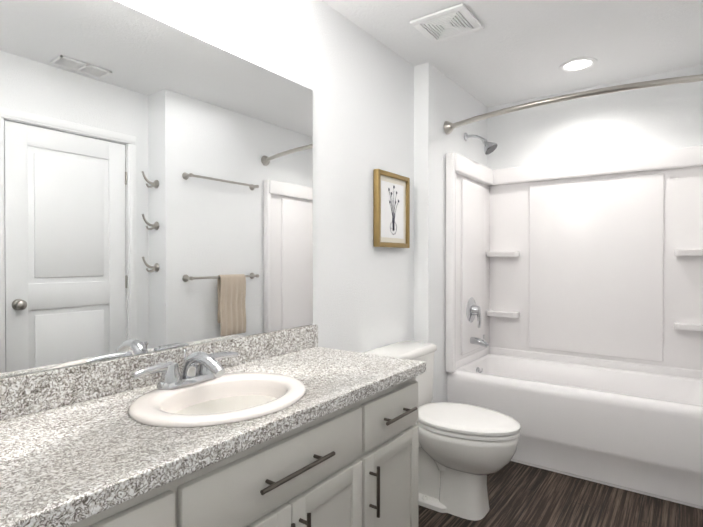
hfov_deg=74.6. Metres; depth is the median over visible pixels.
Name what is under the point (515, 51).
ceiling
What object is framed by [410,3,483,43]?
ceiling vent
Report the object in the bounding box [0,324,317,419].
backsplash
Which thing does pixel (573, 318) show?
bathtub
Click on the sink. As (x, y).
(190, 412)
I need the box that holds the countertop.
[0,344,425,526]
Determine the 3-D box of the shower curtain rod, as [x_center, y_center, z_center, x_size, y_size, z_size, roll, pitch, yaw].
[1.201,-0.886,2.528,1.550,0.088,0.206,0,1,36]
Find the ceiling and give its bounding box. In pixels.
[322,0,702,106]
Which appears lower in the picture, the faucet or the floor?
the floor
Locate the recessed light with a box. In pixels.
[559,57,596,71]
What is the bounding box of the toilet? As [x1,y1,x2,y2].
[363,341,520,520]
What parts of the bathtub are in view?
valve handle, spout, surround panel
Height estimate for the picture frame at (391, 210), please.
0.420 m
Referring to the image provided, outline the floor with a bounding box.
[418,461,702,526]
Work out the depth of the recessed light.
2.84 m
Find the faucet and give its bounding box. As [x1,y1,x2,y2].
[128,348,239,391]
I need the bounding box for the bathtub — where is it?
[445,132,702,508]
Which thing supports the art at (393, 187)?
attached to the picture frame at (391, 210)
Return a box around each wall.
[0,0,413,377]
[414,62,487,402]
[487,65,702,169]
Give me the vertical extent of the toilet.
0.756 m
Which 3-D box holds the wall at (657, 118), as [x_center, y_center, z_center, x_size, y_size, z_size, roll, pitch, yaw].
[1.774,-0.011,3.222,1.640,2.440,0.120,0,1,36]
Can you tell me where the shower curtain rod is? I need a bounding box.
[444,74,702,134]
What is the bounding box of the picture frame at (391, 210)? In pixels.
[373,169,409,247]
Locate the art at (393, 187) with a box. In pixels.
[381,175,405,243]
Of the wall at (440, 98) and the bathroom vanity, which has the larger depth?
the wall at (440, 98)
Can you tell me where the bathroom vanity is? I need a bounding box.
[52,368,425,526]
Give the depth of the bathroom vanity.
1.26 m
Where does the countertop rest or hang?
on the bathroom vanity

